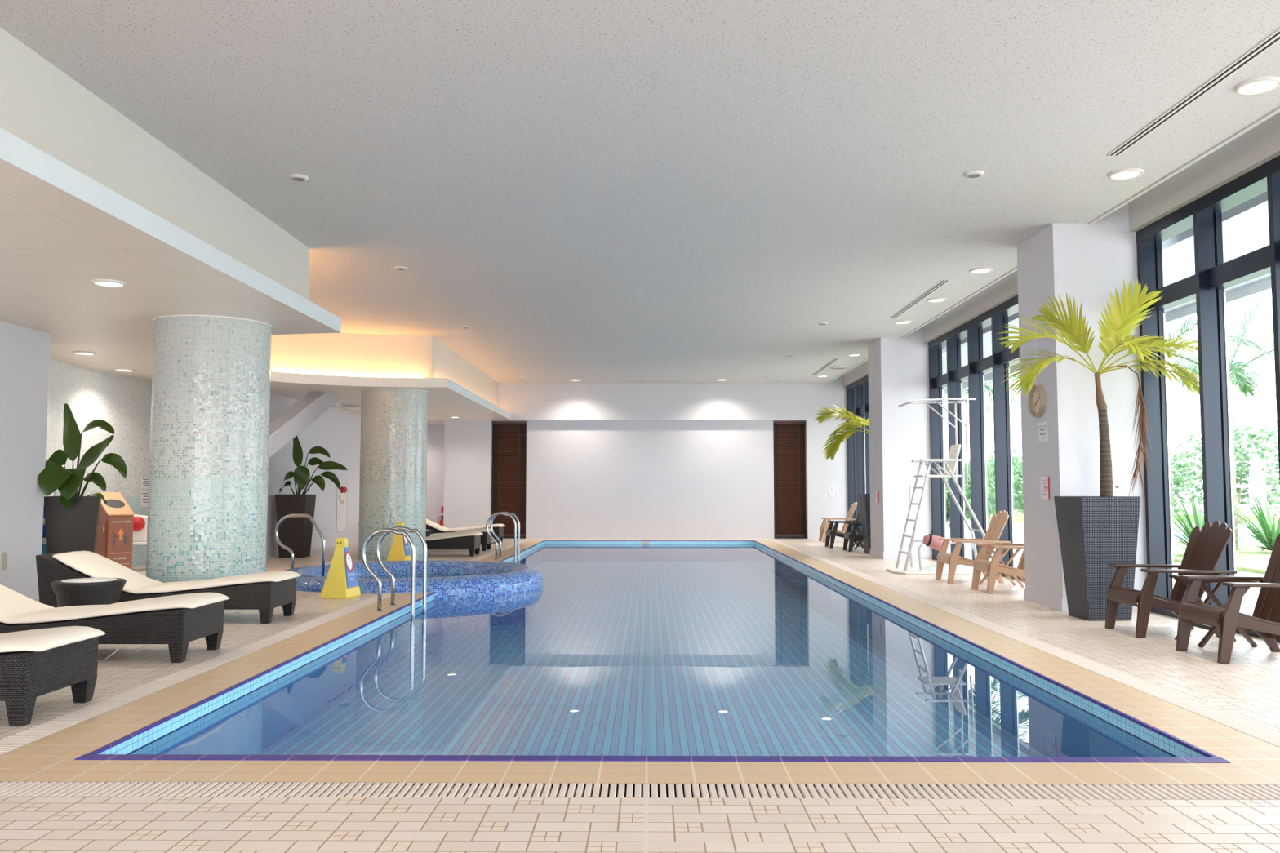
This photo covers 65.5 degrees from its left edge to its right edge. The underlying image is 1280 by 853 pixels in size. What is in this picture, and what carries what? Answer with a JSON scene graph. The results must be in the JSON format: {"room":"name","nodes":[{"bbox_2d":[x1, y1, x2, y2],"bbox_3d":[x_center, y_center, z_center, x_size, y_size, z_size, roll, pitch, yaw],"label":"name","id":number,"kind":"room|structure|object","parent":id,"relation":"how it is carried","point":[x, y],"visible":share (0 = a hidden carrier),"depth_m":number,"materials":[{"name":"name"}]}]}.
{"room":"indoor swimming pool","nodes":[
{"label":"indoor swimming pool","id":0,"kind":"room"},
{"bbox_2d":[0,320,50,599],"bbox_3d":[-6.921,-0.168,2.200,0.218,3.020,18.240,0,-4,1],"label":"wall","id":1,"kind":"structure","parent":0,"point":[24,352],"depth_m":10.86,"materials":[{"name":"white paint"}]},
{"bbox_2d":[1,551,7,570],"bbox_3d":[-6.735,1.428,10.553,0.012,0.190,0.070,0,-4,1],"label":"wall plate","id":2,"kind":"object","parent":1,"relation":"attached to","point":[4,564],"visible":1,"depth_m":10.54,"materials":[{"name":"beige plastic"}]},
{"bbox_2d":[45,358,151,567],"bbox_3d":[-7.581,0.626,14.397,1.114,3.020,6.208,0,-4,-3],"label":"wall","id":3,"kind":"structure","parent":0,"point":[124,402],"depth_m":15.22,"materials":[{"name":"paint"}]},
{"bbox_2d":[140,490,148,506],"bbox_3d":[-7.931,1.161,15.992,0.005,0.260,0.220,-1,-4,17],"label":"notice sheet","id":4,"kind":"object","parent":3,"relation":"attached to","point":[144,494],"visible":0.64,"depth_m":15.96,"materials":[{"name":"white paper"}]},
{"bbox_2d":[0,26,497,406],"bbox_3d":[-6.335,-1.768,9.294,5.160,0.805,32.200,0,-4,1],"label":"soffit upstand","id":5,"kind":"structure","parent":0,"point":[41,105],"depth_m":8.29,"materials":[{"name":"grey paint"}]},
{"bbox_2d":[0,127,511,420],"bbox_3d":[-6.170,-1.284,9.261,5.490,0.165,32.200,0,-4,1],"label":"soffit","id":6,"kind":"structure","parent":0,"point":[62,229],"depth_m":8.79,"materials":[{"name":"white paint"}]},
{"bbox_2d":[71,351,96,355],"bbox_3d":[-7.221,-0.951,12.937,0.282,0.022,0.282,0,-4,1],"label":"recessed light","id":7,"kind":"object","parent":6,"relation":"attached to","point":[79,353],"visible":1,"depth_m":12.90,"materials":[{"name":"beige"}]},
{"bbox_2d":[90,279,127,287],"bbox_3d":[-4.581,-1.234,8.591,0.282,0.022,0.282,0,-4,1],"label":"recessed light","id":8,"kind":"object","parent":6,"relation":"attached to","point":[102,282],"visible":1,"depth_m":8.56,"materials":[{"name":"beige plastic"}]},
{"bbox_2d":[268,392,337,458],"bbox_3d":[-6.334,0.293,16.826,0.343,2.425,3.826,-1,-4,17],"label":"brace","id":9,"kind":"object","parent":6,"relation":"attached to","point":[283,428],"visible":0.24,"depth_m":17.51,"materials":[{"name":"white paint"}]},
{"bbox_2d":[266,392,360,557],"bbox_3d":[-7.757,1.071,21.248,2.092,3.020,12.400,0,-4,1],"label":"wall","id":10,"kind":"structure","parent":0,"point":[338,432],"depth_m":21.23,"materials":[{"name":"white paint"}]},
{"bbox_2d":[336,484,347,532],"bbox_3d":[-6.676,1.828,22.392,0.068,1.066,0.740,0,-4,1],"label":"panel","id":11,"kind":"object","parent":10,"relation":"attached to","point":[341,500],"visible":1,"depth_m":22.37,"materials":[{"name":"white plastic"}]},
{"bbox_2d":[426,374,848,538],"bbox_3d":[-1.457,0.750,26.166,14.600,4.300,1.910,0,-4,1],"label":"wall","id":12,"kind":"structure","parent":0,"point":[605,460],"depth_m":25.33,"materials":[{"name":"white paint"}]},
{"bbox_2d":[491,422,526,538],"bbox_3d":[-3.348,1.368,25.497,0.890,2.980,0.140,0,-4,1],"label":"door","id":13,"kind":"structure","parent":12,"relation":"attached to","point":[511,500],"depth_m":25.49,"materials":[{"name":"brown wood"}]},
{"bbox_2d":[773,421,806,538],"bbox_3d":[3.817,1.364,25.431,0.820,2.980,0.140,0,-4,1],"label":"door","id":14,"kind":"structure","parent":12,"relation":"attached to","point":[789,516],"depth_m":25.40,"materials":[{"name":"brown wood"}]},
{"bbox_2d":[846,374,870,542],"bbox_3d":[5.324,0.686,21.953,0.240,3.880,6.434,0,-4,1],"label":"window","id":15,"kind":"structure","parent":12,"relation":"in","point":[857,393],"depth_m":24.09,"materials":[{"name":"black metal"}]},
{"bbox_2d":[827,106,1279,382],"bbox_3d":[4.625,-2.297,9.276,0.040,0.312,32.300,0,-4,1],"label":"trim","id":16,"kind":"structure","parent":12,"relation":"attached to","point":[1268,116],"depth_m":8.97,"materials":[{"name":"grey"}]},
{"bbox_2d":[843,111,1279,386],"bbox_3d":[5.050,-2.283,9.271,0.070,0.440,32.300,0,-4,1],"label":"trim","id":17,"kind":"structure","parent":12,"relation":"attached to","point":[1260,144],"depth_m":9.30,"materials":[{"name":"grey paint"}]},
{"bbox_2d":[942,191,1271,395],"bbox_3d":[6.478,-1.914,10.086,2.030,0.370,60.000,0,-4,1],"label":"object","id":18,"kind":"object","parent":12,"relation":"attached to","point":[1245,226],"depth_m":10.72,"materials":[{"name":"grey"}]},
{"bbox_2d":[0,0,1279,382],"bbox_3d":[-2.224,-2.134,10.482,13.760,0.120,34.600,0,-4,1],"label":"ceiling","id":19,"kind":"structure","parent":0,"point":[601,191],"depth_m":7.76,"materials":[{"name":"white paint"}]},
{"bbox_2d":[288,173,309,181],"bbox_3d":[-2.990,-2.178,8.728,0.170,0.020,0.170,0,-4,1],"label":"ceiling speaker","id":20,"kind":"object","parent":19,"relation":"attached to","point":[297,177],"visible":1,"depth_m":8.69,"materials":[{"name":"beige plastic"}]},
{"bbox_2d":[811,358,839,375],"bbox_3d":[4.094,-1.314,22.105,0.095,0.008,3.000,0,-4,1],"label":"ceiling vent","id":21,"kind":"object","parent":19,"relation":"in","point":[833,361],"visible":1,"depth_m":22.00,"materials":[{"name":"beige metal"}]},
{"bbox_2d":[889,279,950,318],"bbox_3d":[4.002,-1.817,14.377,0.095,0.008,2.850,0,-4,1],"label":"ceiling vent","id":22,"kind":"object","parent":19,"relation":"in","point":[943,282],"visible":1,"depth_m":14.14,"materials":[{"name":"beige metal"}]},
{"bbox_2d":[926,297,946,302],"bbox_3d":[4.262,-1.815,14.289,0.282,0.022,0.282,0,-4,1],"label":"recessed light","id":23,"kind":"object","parent":19,"relation":"in","point":[936,299],"visible":1,"depth_m":14.27,"materials":[{"name":"beige"}]},
{"bbox_2d":[964,170,984,177],"bbox_3d":[2.899,-2.184,8.633,0.170,0.020,0.170,0,-4,1],"label":"ceiling speaker","id":24,"kind":"object","parent":19,"relation":"attached to","point":[972,174],"visible":1,"depth_m":8.61,"materials":[{"name":"beige plastic"}]},
{"bbox_2d":[968,267,992,273],"bbox_3d":[4.244,-1.939,12.393,0.282,0.022,0.282,0,-4,1],"label":"recessed light","id":25,"kind":"object","parent":19,"relation":"in","point":[977,270],"visible":1,"depth_m":12.38,"materials":[{"name":"beige plastic"}]},
{"bbox_2d":[1107,168,1144,180],"bbox_3d":[4.209,-2.184,8.621,0.282,0.022,0.282,0,-4,1],"label":"recessed light","id":26,"kind":"object","parent":19,"relation":"in","point":[1126,173],"visible":1,"depth_m":8.60,"materials":[{"name":"beige plastic"}]},
{"bbox_2d":[1106,28,1279,155],"bbox_3d":[3.852,-2.378,5.746,0.095,0.008,4.850,0,-4,1],"label":"ceiling vent","id":27,"kind":"object","parent":19,"relation":"in","point":[1274,37],"visible":1,"depth_m":6.83,"materials":[{"name":"beige metal"}]},
{"bbox_2d":[1234,75,1279,95],"bbox_3d":[4.191,-2.306,6.745,0.282,0.022,0.282,0,-4,1],"label":"recessed light","id":28,"kind":"object","parent":19,"relation":"in","point":[1260,85],"visible":1,"depth_m":6.73,"materials":[{"name":"beige"}]},
{"bbox_2d":[0,538,1279,852],"bbox_3d":[-1.705,1.864,10.167,14.400,0.001,34.500,0,-4,1],"label":"floor","id":29,"kind":"structure","parent":0,"point":[1247,687],"depth_m":3.72,"materials":[{"name":"tile"}]},
{"bbox_2d":[0,626,105,726],"bbox_3d":[-4.180,1.239,5.430,2.215,0.632,0.670,0,-4,1],"label":"sun lounger","id":30,"kind":"object","parent":29,"relation":"on","point":[34,663],"visible":1,"depth_m":5.25,"materials":[{"name":"wicker"}]},
{"bbox_2d":[0,626,105,653],"bbox_3d":[-4.127,1.102,5.439,2.121,0.382,0.673,0,-4,1],"label":"cushion","id":31,"kind":"object","parent":30,"relation":"on","point":[69,639],"depth_m":5.37,"materials":[{"name":"beige fabric"}]},
{"bbox_2d":[44,496,101,554],"bbox_3d":[-6.789,1.405,11.898,0.570,1.140,0.570,2,-4,-26],"label":"planter","id":32,"kind":"object","parent":29,"relation":"on","point":[74,528],"visible":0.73,"depth_m":11.68,"materials":[{"name":"black plastic"}]},
{"bbox_2d":[37,403,127,509],"bbox_3d":[-6.493,0.334,11.663,0.802,1.264,0.919,1,-4,-14],"label":"potted plant","id":33,"kind":"object","parent":32,"relation":"in","point":[54,477],"visible":0.93,"depth_m":11.91,"materials":[{"name":"green plant"}]},
{"bbox_2d":[50,577,126,607],"bbox_3d":[-4.701,1.530,8.483,0.570,0.447,0.570,0,-4,1],"label":"wicker side table","id":34,"kind":"object","parent":29,"relation":"on","point":[81,591],"visible":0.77,"depth_m":8.29,"materials":[{"name":"black wicker"}]},
{"bbox_2d":[0,584,229,662],"bbox_3d":[-4.242,1.362,7.317,2.215,0.632,0.670,0,-4,1],"label":"sun lounger","id":35,"kind":"object","parent":29,"relation":"on","point":[175,621],"visible":0.99,"depth_m":7.01,"materials":[{"name":"beige"}]},
{"bbox_2d":[0,584,229,624],"bbox_3d":[-4.189,1.225,7.325,2.121,0.382,0.673,0,-4,1],"label":"cushion","id":36,"kind":"object","parent":35,"relation":"on","point":[15,608],"depth_m":7.06,"materials":[{"name":"beige fabric"}]},
{"bbox_2d":[94,492,134,569],"bbox_3d":[-7.440,1.512,14.030,0.371,1.164,0.660,4,-5,-44],"label":"trash can","id":37,"kind":"object","parent":29,"relation":"on","point":[114,540],"visible":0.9,"depth_m":13.85,"materials":[{"name":"brown"}]},
{"bbox_2d":[132,541,146,545],"bbox_3d":[-7.599,1.964,15.096,0.600,0.440,0.500,1,-4,-9],"label":"stand","id":38,"kind":"object","parent":29,"relation":"on","point":[141,543],"visible":0.06,"depth_m":14.88,"materials":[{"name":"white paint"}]},
{"bbox_2d":[133,514,147,542],"bbox_3d":[-7.623,1.533,15.084,0.356,0.416,0.243,1,-4,-13],"label":"bag","id":39,"kind":"object","parent":38,"relation":"on","point":[140,522],"visible":0.47,"depth_m":15.02,"materials":[{"name":"white plastic"}]},
{"bbox_2d":[35,551,301,623],"bbox_3d":[-4.393,1.495,9.364,2.215,0.632,0.670,0,-4,1],"label":"sun lounger","id":40,"kind":"object","parent":29,"relation":"on","point":[264,592],"visible":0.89,"depth_m":9.06,"materials":[{"name":"beige fabric"}]},
{"bbox_2d":[52,551,301,594],"bbox_3d":[-4.340,1.358,9.372,2.121,0.382,0.673,0,-4,1],"label":"cushion","id":41,"kind":"object","parent":40,"relation":"on","point":[76,564],"depth_m":9.11,"materials":[{"name":"beige fabric"}]},
{"bbox_2d":[146,314,272,582],"bbox_3d":[-4.601,0.393,10.660,1.194,3.000,1.194,0,-4,1],"label":"column","id":42,"kind":"structure","parent":29,"relation":"on","point":[208,479],"depth_m":10.18,"materials":[{"name":"white tile"}]},
{"bbox_2d":[275,494,315,557],"bbox_3d":[-6.330,1.820,18.280,0.560,1.140,0.560,0,-4,1],"label":"planter","id":43,"kind":"object","parent":29,"relation":"on","point":[295,533],"visible":1,"depth_m":18.04,"materials":[{"name":"black plastic"}]},
{"bbox_2d":[279,435,347,494],"bbox_3d":[-6.012,0.723,18.347,1.173,1.253,0.450,1,-4,-20],"label":"potted plant","id":44,"kind":"object","parent":43,"relation":"on","point":[301,474],"visible":0.93,"depth_m":18.32,"materials":[{"name":"green plant"}]},
{"bbox_2d":[320,537,360,599],"bbox_3d":[-3.394,1.603,11.312,0.325,0.670,0.325,-1,-4,12],"label":"cone","id":45,"kind":"object","parent":29,"relation":"on","point":[340,582],"visible":1,"depth_m":11.22,"materials":[{"name":"yellow plastic"}]},
{"bbox_2d":[358,387,428,560],"bbox_3d":[-4.434,0.864,17.904,1.194,3.000,1.194,0,-4,1],"label":"column","id":46,"kind":"structure","parent":29,"relation":"on","point":[393,481],"depth_m":17.42,"materials":[{"name":"white tile"}]},
{"bbox_2d":[386,522,411,560],"bbox_3d":[-4.063,1.963,16.847,0.325,0.670,0.325,-1,-4,9],"label":"cone","id":47,"kind":"object","parent":29,"relation":"on","point":[400,549],"visible":0.88,"depth_m":16.74,"materials":[{"name":"yellow plastic"}]},
{"bbox_2d":[285,560,543,632],"bbox_3d":[-3.094,2.248,13.462,3.560,0.659,3.560,0,-4,1],"label":"tub","id":48,"kind":"object","parent":29,"relation":"on","point":[449,580],"visible":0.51,"depth_m":12.53,"materials":[{"name":"blue tile"}]},
{"bbox_2d":[274,514,325,576],"bbox_3d":[-4.550,1.779,13.305,0.681,1.216,0.042,0,-4,1],"label":"handrail","id":49,"kind":"object","parent":48,"relation":"attached to","point":[309,517],"visible":0.96,"depth_m":13.31,"materials":[{"name":"silver metal"}]},
{"bbox_2d":[358,522,483,556],"bbox_3d":[-4.096,2.102,18.692,2.215,0.632,0.670,0,-4,1],"label":"sun lounger","id":50,"kind":"object","parent":29,"relation":"on","point":[471,541],"visible":0.45,"depth_m":18.35,"materials":[{"name":"beige"}]},
{"bbox_2d":[426,531,483,540],"bbox_3d":[-4.043,1.965,18.700,2.121,0.382,0.673,0,-4,1],"label":"cushion","id":51,"kind":"object","parent":50,"relation":"on","point":[473,535],"depth_m":18.39,"materials":[{"name":"beige fabric"}]},
{"bbox_2d":[430,528,493,551],"bbox_3d":[-4.131,2.210,20.359,2.215,0.632,0.670,0,-4,1],"label":"sun lounger","id":52,"kind":"object","parent":29,"relation":"on","point":[486,541],"visible":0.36,"depth_m":20.08,"materials":[{"name":"beige fabric"}]},
{"bbox_2d":[430,528,493,536],"bbox_3d":[-4.078,2.073,20.367,2.121,0.382,0.673,0,-4,1],"label":"cushion","id":53,"kind":"object","parent":52,"relation":"on","point":[483,531],"depth_m":20.09,"materials":[{"name":"beige fabric"}]},
{"bbox_2d":[426,519,505,543],"bbox_3d":[-4.284,2.397,23.234,2.215,0.632,0.670,0,-4,1],"label":"sun lounger","id":54,"kind":"object","parent":29,"relation":"on","point":[498,529],"visible":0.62,"depth_m":22.94,"materials":[{"name":"beige fabric"}]},
{"bbox_2d":[426,519,505,532],"bbox_3d":[-4.231,2.260,23.243,2.121,0.382,0.673,0,-4,1],"label":"cushion","id":55,"kind":"object","parent":54,"relation":"on","point":[430,525],"depth_m":22.94,"materials":[{"name":"beige fabric"}]},
{"bbox_2d":[0,539,1279,799],"bbox_3d":[0.134,2.383,14.340,6.290,0.506,20.960,0,-4,1],"label":"swimming pool","id":56,"kind":"object","parent":29,"relation":"in","point":[637,668],"visible":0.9,"depth_m":7.17,"materials":[{"name":"tile"}]},
{"bbox_2d":[361,528,415,645],"bbox_3d":[-2.524,1.600,9.971,0.547,1.161,0.080,0,-4,1],"label":"pool handrail","id":57,"kind":"object","parent":56,"relation":"attached to","point":[404,533],"visible":0.99,"depth_m":9.97,"materials":[{"name":"silver metal"}]},
{"bbox_2d":[408,639,426,648],"bbox_3d":[-2.269,2.116,10.191,0.080,0.244,0.480,0,-4,1],"label":"steps","id":58,"kind":"structure","parent":57,"relation":"attached to","point":[420,642],"depth_m":10.13,"materials":[{"name":"silver metal"}]},
{"bbox_2d":[375,526,426,637],"bbox_3d":[-2.519,1.634,10.490,0.547,1.161,0.080,0,-4,1],"label":"pool handrail","id":59,"kind":"object","parent":56,"relation":"attached to","point":[384,535],"visible":0.88,"depth_m":10.48,"materials":[{"name":"silver metal"}]},
{"bbox_2d":[485,511,516,563],"bbox_3d":[-2.453,2.095,17.585,0.547,1.161,0.080,0,-4,1],"label":"pool handrail","id":60,"kind":"object","parent":56,"relation":"attached to","point":[500,513],"visible":0.98,"depth_m":17.58,"materials":[{"name":"silver metal"}]},
{"bbox_2d":[489,511,519,562],"bbox_3d":[-2.449,2.125,18.044,0.547,1.161,0.080,0,-4,1],"label":"pool handrail","id":61,"kind":"object","parent":56,"relation":"attached to","point":[507,513],"visible":0.87,"depth_m":18.04,"materials":[{"name":"silver metal"}]},
{"bbox_2d":[818,502,857,542],"bbox_3d":[4.740,2.274,23.759,0.864,0.947,0.710,0,-4,1],"label":"chair","id":62,"kind":"object","parent":29,"relation":"on","point":[824,527],"visible":0.75,"depth_m":23.61,"materials":[{"name":"beige wood"}]},
{"bbox_2d":[825,510,863,548],"bbox_3d":[4.437,2.115,21.317,0.864,0.947,0.710,0,-4,1],"label":"chair","id":63,"kind":"object","parent":29,"relation":"on","point":[829,532],"visible":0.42,"depth_m":21.05,"materials":[{"name":"black wood"}]},
{"bbox_2d":[842,522,862,551],"bbox_3d":[4.565,2.032,20.039,0.864,0.947,0.710,0,-4,1],"label":"chair","id":64,"kind":"object","parent":29,"relation":"on","point":[850,535],"visible":0.38,"depth_m":19.78,"materials":[{"name":"black wood"}]},
{"bbox_2d":[858,493,871,554],"bbox_3d":[4.580,1.881,19.297,0.560,1.150,0.560,0,-4,1],"label":"planter","id":65,"kind":"object","parent":29,"relation":"on","point":[864,499],"visible":0.42,"depth_m":19.12,"materials":[{"name":"black wicker"}]},
{"bbox_2d":[814,403,869,460],"bbox_3d":[4.360,0.339,19.652,1.939,2.158,1.297,1,-4,-10],"label":"potted palm","id":66,"kind":"object","parent":65,"relation":"in","point":[832,448],"visible":0.58,"depth_m":19.31,"materials":[{"name":"green plant"}]},
{"bbox_2d":[886,397,985,574],"bbox_3d":[4.439,0.879,14.869,1.440,2.575,0.870,0,-4,1],"label":"chair","id":67,"kind":"object","parent":29,"relation":"on","point":[951,463],"visible":0.89,"depth_m":14.69,"materials":[{"name":"white metal"}]},
{"bbox_2d":[923,529,943,551],"bbox_3d":[4.309,1.659,14.483,0.355,0.313,0.210,0,-4,1],"label":"buoy","id":68,"kind":"object","parent":67,"relation":"attached to","point":[931,540],"visible":0.77,"depth_m":14.41,"materials":[{"name":"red plastic"}]},
{"bbox_2d":[921,564,973,570],"bbox_3d":[4.684,2.101,14.877,0.850,0.065,0.550,0,-4,1],"label":"plastic sheet","id":69,"kind":"object","parent":67,"relation":"on","point":[959,567],"visible":0.5,"depth_m":14.69,"materials":[{"name":"white plastic"}]},
{"bbox_2d":[935,510,1010,583],"bbox_3d":[4.453,1.593,13.304,0.864,0.947,0.710,0,-4,1],"label":"chair","id":70,"kind":"object","parent":29,"relation":"on","point":[997,522],"visible":0.8,"depth_m":13.17,"materials":[{"name":"beige wood"}]},
{"bbox_2d":[928,294,1022,581],"bbox_3d":[5.254,0.195,14.405,0.240,3.880,6.664,0,-4,1],"label":"window","id":71,"kind":"structure","parent":29,"relation":"on","point":[997,317],"depth_m":15.51,"materials":[{"name":"black metal"}]},
{"bbox_2d":[971,542,1025,594],"bbox_3d":[4.500,1.506,11.966,0.864,0.947,0.710,0,-4,1],"label":"chair","id":72,"kind":"object","parent":29,"relation":"on","point":[980,564],"visible":0.52,"depth_m":11.71,"materials":[{"name":"beige wood"}]},
{"bbox_2d":[977,545,1024,587],"bbox_3d":[4.578,1.763,12.620,0.480,0.525,0.440,0,-4,1],"label":"folding side table","id":73,"kind":"object","parent":29,"relation":"on","point":[1006,550],"visible":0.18,"depth_m":12.48,"materials":[{"name":"beige wood"}]},
{"bbox_2d":[1053,496,1140,621],"bbox_3d":[4.359,1.243,9.479,0.560,1.150,0.560,0,-4,-2],"label":"planter","id":74,"kind":"object","parent":29,"relation":"on","point":[1095,532],"visible":0.98,"depth_m":9.24,"materials":[{"name":"black wicker"}]},
{"bbox_2d":[997,277,1199,502],"bbox_3d":[4.500,-0.357,9.399,2.117,2.216,1.293,0,-4,1],"label":"potted palm","id":75,"kind":"object","parent":74,"relation":"in","point":[1117,328],"visible":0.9,"depth_m":9.51,"materials":[{"name":"green plant"}]},
{"bbox_2d":[1104,520,1237,638],"bbox_3d":[4.508,1.279,8.473,0.864,0.947,0.710,0,-4,1],"label":"chair","id":76,"kind":"object","parent":29,"relation":"on","point":[1205,548],"visible":0.73,"depth_m":8.41,"materials":[{"name":"brown wood"}]},
{"bbox_2d":[1136,155,1279,643],"bbox_3d":[5.183,-0.298,6.816,0.240,3.880,6.614,0,-4,1],"label":"window","id":77,"kind":"structure","parent":29,"relation":"on","point":[1211,278],"depth_m":9.03,"materials":[{"name":"black metal"}]},
{"bbox_2d":[1168,574,1259,648],"bbox_3d":[4.534,1.453,7.850,0.480,0.525,0.440,0,-4,1],"label":"folding side table","id":78,"kind":"object","parent":29,"relation":"on","point":[1211,594],"visible":0.44,"depth_m":7.70,"materials":[{"name":"brown wood"}]},
{"bbox_2d":[1175,533,1279,663],"bbox_3d":[4.476,1.200,7.256,0.864,0.947,0.710,0,-4,1],"label":"chair","id":79,"kind":"object","parent":29,"relation":"on","point":[1264,620],"visible":1,"depth_m":7.29,"materials":[{"name":"brown wood"}]},
{"bbox_2d":[867,326,946,559],"bbox_3d":[4.862,0.235,18.254,1.115,4.300,1.074,0,-4,1],"label":"pillar","id":80,"kind":"structure","parent":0,"point":[898,368],"depth_m":17.76,"materials":[{"name":"white paint"}]},
{"bbox_2d":[1017,203,1147,611],"bbox_3d":[4.791,-0.262,10.615,1.115,4.300,1.024,0,-4,1],"label":"pillar","id":81,"kind":"structure","parent":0,"point":[1085,260],"depth_m":10.20,"materials":[{"name":"white paint"}]},
{"bbox_2d":[1028,384,1045,417],"bbox_3d":[4.218,-0.274,10.581,0.058,0.344,0.344,0,-4,1],"label":"wall clock","id":82,"kind":"object","parent":81,"relation":"attached to","point":[1037,396],"visible":0.99,"depth_m":10.57,"materials":[{"name":"beige"}]},
{"bbox_2d":[1038,421,1047,442],"bbox_3d":[4.242,0.060,10.479,0.009,0.210,0.210,0,-4,1],"label":"sign","id":83,"kind":"object","parent":81,"relation":"attached to","point":[1042,427],"visible":1,"depth_m":10.47,"materials":[{"name":"white paper"}]},
{"bbox_2d":[1040,476,1049,499],"bbox_3d":[4.240,0.643,10.425,0.012,0.235,0.222,0,-4,1],"label":"sign","id":84,"kind":"object","parent":81,"relation":"attached to","point":[1045,481],"visible":1,"depth_m":10.41,"materials":[{"name":"white plastic"}]},
{"bbox_2d":[1112,480,1122,496],"bbox_3d":[4.814,0.673,10.044,0.110,0.260,0.016,0,-4,1],"label":"wall plate","id":85,"kind":"object","parent":81,"relation":"attached to","point":[1117,484],"visible":0.39,"depth_m":10.04,"materials":[{"name":"white plastic"}]},
{"label":"outside","id":86,"kind":"structure","parent":0,"visible":0},
{"bbox_2d":[946,500,1277,616],"bbox_3d":[63.205,5.094,59.210,114.700,0.001,160.000,0,-4,1],"label":"ground","id":87,"kind":"structure","parent":86,"point":[1249,599],"depth_m":19.76,"materials":[{"name":"white"}]},
{"bbox_2d":[945,477,995,527],"bbox_3d":[10.417,2.478,33.390,2.942,1.819,2.918,0,-4,1],"label":"bush","id":88,"kind":"object","parent":87,"relation":"on","point":[966,491],"visible":0.12,"depth_m":32.71,"materials":[{"name":"green plant"}]},
{"bbox_2d":[944,454,1021,524],"bbox_3d":[11.898,2.352,36.779,3.767,2.603,3.979,0,-4,1],"label":"bush","id":89,"kind":"object","parent":87,"relation":"on","point":[988,474],"visible":0.1,"depth_m":36.03,"materials":[{"name":"green plant"}]},
{"bbox_2d":[967,375,1020,413],"bbox_3d":[14.680,0.000,35.894,5.464,7.066,4.886,0,-4,1],"label":"palm","id":90,"kind":"object","parent":87,"relation":"on","point":[989,401],"visible":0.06,"depth_m":35.04,"materials":[{"name":"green plant"}]},
{"bbox_2d":[984,378,1019,408],"bbox_3d":[9.346,-0.030,29.325,4.136,6.274,4.929,0,-4,1],"label":"palm","id":91,"kind":"object","parent":87,"relation":"on","point":[989,388],"visible":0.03,"depth_m":27.67,"materials":[{"name":"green plant"}]},
{"bbox_2d":[949,502,1279,522],"bbox_3d":[37.352,5.289,64.448,46.500,0.290,50.000,0,-4,1],"label":"bank","id":92,"kind":"object","parent":87,"relation":"on","point":[1017,517],"depth_m":41.96,"materials":[{"name":"white"}]},
{"bbox_2d":[946,449,1023,514],"bbox_3d":[14.621,2.431,41.384,4.666,3.059,4.403,0,-4,1],"label":"bush","id":93,"kind":"object","parent":92,"relation":"on","point":[1017,465],"visible":0.16,"depth_m":41.15,"materials":[{"name":"green plant"}]},
{"bbox_2d":[1169,443,1195,514],"bbox_3d":[17.593,1.978,34.329,2.752,2.931,3.181,0,-4,1],"label":"bush","id":94,"kind":"object","parent":87,"relation":"on","point":[1176,477],"visible":0.17,"depth_m":33.70,"materials":[{"name":"green plant"}]},
{"bbox_2d":[1172,529,1262,541],"bbox_3d":[29.855,2.973,27.138,30.800,0.070,5.900,0,-4,1],"label":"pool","id":95,"kind":"object","parent":87,"relation":"on","point":[1246,537],"visible":0.02,"depth_m":26.66,"materials":[{"name":"white"}]},
{"bbox_2d":[1166,314,1274,392],"bbox_3d":[13.573,-0.208,25.729,5.137,6.162,5.671,0,-4,1],"label":"palm","id":96,"kind":"object","parent":87,"relation":"on","point":[1181,331],"visible":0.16,"depth_m":24.90,"materials":[{"name":"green plant"}]},
{"bbox_2d":[1173,541,1271,574],"bbox_3d":[19.780,2.461,19.198,20.800,0.060,9.000,0,-4,1],"label":"lawn","id":97,"kind":"structure","parent":87,"relation":"on","point":[1253,561],"depth_m":17.88,"materials":[{"name":"green plant"}]},
{"bbox_2d":[1171,484,1204,550],"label":"leaf plant","id":98,"kind":"object","parent":97,"relation":"on","point":[1184,530],"depth_m":18.05,"materials":[{"name":"green plant"}]},
{"bbox_2d":[1166,293,1274,550],"bbox_3d":[12.192,-0.192,20.576,3.148,5.464,3.235,1,-4,-21],"label":"palm","id":99,"kind":"object","parent":97,"relation":"on","point":[1236,375],"visible":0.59,"depth_m":20.28,"materials":[{"name":"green plant"}]},
{"bbox_2d":[1233,489,1279,551],"bbox_3d":[11.992,1.844,19.078,2.461,1.446,2.492,-1,-4,20],"label":"leaf plant","id":100,"kind":"object","parent":97,"relation":"on","point":[1270,529],"visible":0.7,"depth_m":18.87,"materials":[{"name":"green plant"}]},
{"bbox_2d":[1261,444,1279,522],"bbox_3d":[13.798,1.305,20.212,1.927,2.455,1.911,0,-4,1],"label":"bush","id":101,"kind":"object","parent":97,"relation":"on","point":[1271,502],"visible":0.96,"depth_m":20.56,"materials":[{"name":"green plant"}]},
{"bbox_2d":[1170,419,1279,524],"bbox_3d":[22.496,1.654,37.400,4.655,3.976,5.332,0,-4,1],"label":"bush","id":102,"kind":"object","parent":87,"relation":"on","point":[1236,437],"visible":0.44,"depth_m":37.49,"materials":[{"name":"green plant"}]},
{"bbox_2d":[1248,453,1266,526],"bbox_3d":[21.118,2.164,34.037,0.540,2.500,0.526,0,-4,1],"label":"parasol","id":103,"kind":"object","parent":87,"relation":"on","point":[1256,476],"visible":0.7,"depth_m":33.92,"materials":[{"name":"white fabric"}]},
{"bbox_2d":[1235,484,1279,527],"bbox_3d":[21.606,2.628,32.699,4.900,1.400,0.100,0,-4,1],"label":"railing","id":104,"kind":"object","parent":87,"relation":"on","point":[1260,486],"visible":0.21,"depth_m":32.69,"materials":[{"name":"white metal"}]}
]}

